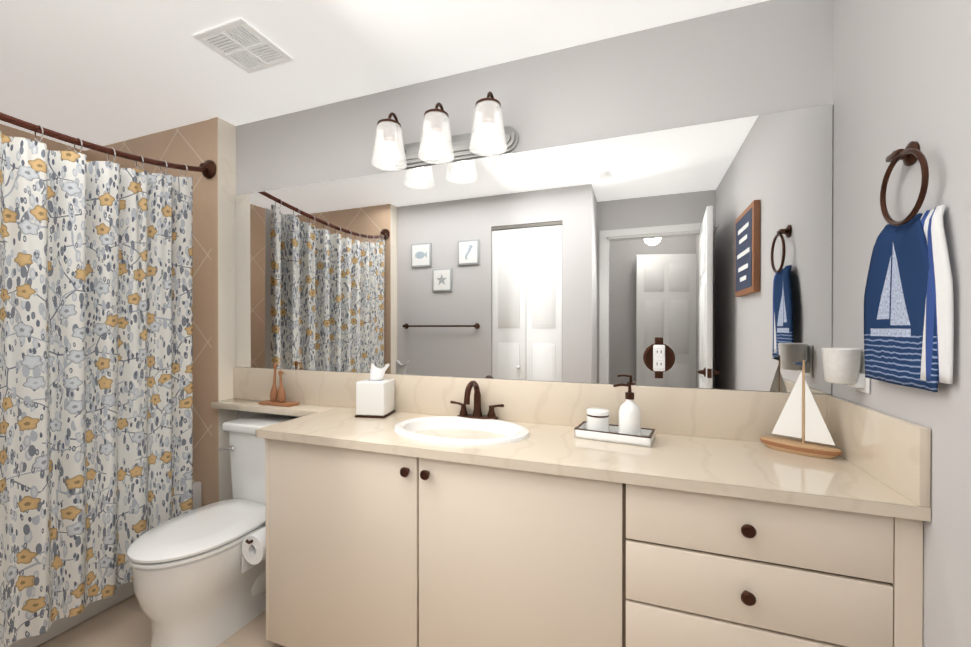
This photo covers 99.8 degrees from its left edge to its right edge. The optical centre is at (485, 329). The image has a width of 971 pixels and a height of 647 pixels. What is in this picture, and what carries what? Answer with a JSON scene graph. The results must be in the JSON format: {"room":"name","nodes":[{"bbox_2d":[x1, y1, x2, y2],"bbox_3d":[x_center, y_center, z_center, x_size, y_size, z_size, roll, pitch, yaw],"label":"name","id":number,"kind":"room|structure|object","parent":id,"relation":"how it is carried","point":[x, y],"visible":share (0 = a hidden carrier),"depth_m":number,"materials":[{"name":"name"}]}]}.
{"room":"bathroom","nodes":[
{"label":"bathroom","id":0,"kind":"room"},
{"bbox_2d":[37,594,284,646],"bbox_3d":[-1.256,1.295,0.450,4.050,0.100,3.500,0,0,20],"label":"floor","id":1,"kind":"structure","parent":0,"point":[126,622],"depth_m":1.67,"materials":[{"name":"beige tile"}]},
{"bbox_2d":[8,480,201,646],"bbox_3d":[-2.257,1.029,1.715,1.048,0.420,1.416,0,0,20],"label":"bathtub","id":2,"kind":"object","parent":1,"relation":"on","point":[90,610],"visible":0.15,"depth_m":1.74,"materials":[{"name":"white ceramic"}]},
{"bbox_2d":[127,414,294,646],"bbox_3d":[-1.118,0.844,1.776,0.424,0.790,0.711,0,0,20],"label":"toilet","id":3,"kind":"object","parent":1,"relation":"on","point":[194,585],"visible":0.77,"depth_m":1.59,"materials":[{"name":"white ceramic"}]},
{"bbox_2d":[241,407,930,646],"bbox_3d":[0.070,0.825,1.457,2.060,0.830,0.484,0,0,20],"label":"bathroom vanity","id":4,"kind":"object","parent":1,"relation":"on","point":[438,511],"depth_m":1.18,"materials":[{"name":"beige"}]},
{"bbox_2d":[258,363,299,406],"bbox_3d":[-1.033,0.273,2.042,0.200,0.207,0.070,0,0,20],"label":"figurine","id":5,"kind":"object","parent":4,"relation":"on","point":[279,394],"visible":1,"depth_m":2.03,"materials":[{"name":"brown wood"}]},
{"bbox_2d":[355,363,395,417],"bbox_3d":[-0.485,0.264,1.807,0.134,0.227,0.134,0,0,8],"label":"tissue box","id":6,"kind":"object","parent":4,"relation":"on","point":[375,394],"visible":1,"depth_m":1.75,"materials":[{"name":"white ceramic"}]},
{"bbox_2d":[367,411,542,454],"bbox_3d":[-0.095,0.438,1.536,0.530,0.147,0.365,0,0,20],"label":"sink","id":7,"kind":"object","parent":4,"relation":"in","point":[485,434],"depth_m":1.56,"materials":[{"name":"white ceramic"}]},
{"bbox_2d":[574,383,654,446],"bbox_3d":[0.450,0.282,1.424,0.251,0.194,0.125,0,0,28],"label":"soap tray","id":8,"kind":"object","parent":4,"relation":"on","point":[628,429],"visible":1,"depth_m":1.39,"materials":[{"name":"white ceramic"}]},
{"bbox_2d":[760,360,841,458],"bbox_3d":[0.965,0.237,1.260,0.181,0.285,0.110,0,0,20],"label":"sailboat","id":9,"kind":"object","parent":4,"relation":"on","point":[801,416],"visible":1,"depth_m":1.25,"materials":[{"name":"white fabric"}]},
{"bbox_2d":[85,117,236,506],"bbox_3d":[-1.946,0.060,2.401,1.196,2.350,0.108,0,0,20],"label":"tiled wall","id":10,"kind":"structure","parent":0,"point":[197,144],"depth_m":2.19,"materials":[{"name":"beige tile"}]},
{"bbox_2d":[0,112,215,178],"bbox_3d":[-1.641,-0.773,1.478,0.225,0.233,1.410,0,0,20],"label":"curtain rod","id":11,"kind":"object","parent":10,"relation":"attached to","point":[207,168],"visible":1,"depth_m":1.63,"materials":[{"name":"brown metal"}]},
{"bbox_2d":[0,131,192,646],"bbox_3d":[-1.672,0.144,1.437,0.234,1.851,1.242,0,0,20],"label":"shower curtain","id":12,"kind":"object","parent":11,"relation":"hanging from","point":[96,369],"visible":0.96,"depth_m":1.56,"materials":[{"name":"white fabric"}]},
{"bbox_2d":[0,0,767,150],"bbox_3d":[-1.256,-1.155,0.438,4.050,0.100,3.500,0,0,20],"label":"ceiling","id":13,"kind":"structure","parent":0,"point":[102,72],"depth_m":1.62,"materials":[{"name":"white paint"}]},
{"bbox_2d":[193,18,293,72],"bbox_3d":[-0.945,-1.105,1.608,0.250,0.010,0.240,0,0,20],"label":"ceiling vent","id":14,"kind":"object","parent":13,"relation":"in","point":[241,43],"visible":1,"depth_m":1.59,"materials":[{"name":"white"}]},
{"bbox_2d":[236,0,833,418],"bbox_3d":[-0.666,0.062,2.038,4.050,2.350,0.100,0,0,20],"label":"wall","id":15,"kind":"structure","parent":0,"point":[768,56],"depth_m":1.57,"materials":[{"name":"grey paint"}]},
{"bbox_2d":[371,91,518,170],"bbox_3d":[-0.190,-0.820,1.692,0.620,0.236,0.208,0,0,20],"label":"sconce","id":16,"kind":"object","parent":15,"relation":"attached to","point":[488,138],"visible":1,"depth_m":1.68,"materials":[{"name":"white glass"}]},
{"bbox_2d":[236,104,832,393],"bbox_3d":[-0.123,-0.260,1.778,2.644,0.934,0.005,0,0,20],"label":"mirror","id":17,"kind":"object","parent":15,"relation":"attached to","point":[704,251],"visible":1,"depth_m":1.61,"materials":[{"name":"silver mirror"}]},
{"bbox_2d":[643,337,674,378],"bbox_3d":[0.633,0.105,1.490,0.108,0.150,0.013,0,0,20],"label":"outlet","id":18,"kind":"object","parent":17,"relation":"attached to","point":[658,357],"visible":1,"depth_m":1.49,"materials":[{"name":"white plastic"}]},
{"bbox_2d":[832,0,970,646],"bbox_3d":[0.579,0.073,-0.288,0.100,2.350,3.400,0,0,20],"label":"wall","id":19,"kind":"structure","parent":0,"point":[901,74],"depth_m":0.91,"materials":[{"name":"grey paint"}]},
{"bbox_2d":[822,347,869,393],"bbox_3d":[1.008,0.114,1.153,0.094,0.121,0.086,0,0,20],"label":"night light","id":20,"kind":"object","parent":19,"relation":"attached to","point":[844,366],"visible":0.98,"depth_m":1.12,"materials":[{"name":"white plastic"}]},
{"bbox_2d":[880,141,928,225],"bbox_3d":[0.950,-0.332,0.916,0.039,0.196,0.167,0,0,20],"label":"towel ring","id":21,"kind":"object","parent":19,"relation":"attached to","point":[911,153],"visible":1,"depth_m":0.92,"materials":[{"name":"brown metal"}]},
{"bbox_2d":[864,205,953,391],"bbox_3d":[0.959,-0.063,0.938,0.029,0.381,0.287,0,0,17],"label":"hanging towel","id":22,"kind":"object","parent":21,"relation":"hanging from","point":[908,318],"visible":1,"depth_m":0.90,"materials":[{"name":"blue fabric"}]},
{"bbox_3d":[-3.125,0.067,1.083,0.100,2.350,3.400,0,0,20],"label":"wall","id":23,"kind":"structure","parent":0,"visible":0},
{"bbox_2d":[0,124,84,153],"bbox_3d":[-2.760,0.063,1.896,0.020,2.350,1.420,0,0,20],"label":"tiled wall","id":24,"kind":"structure","parent":23,"relation":"attached to","point":[5,130],"depth_m":2.35,"materials":[{"name":"beige tile"}]}
]}

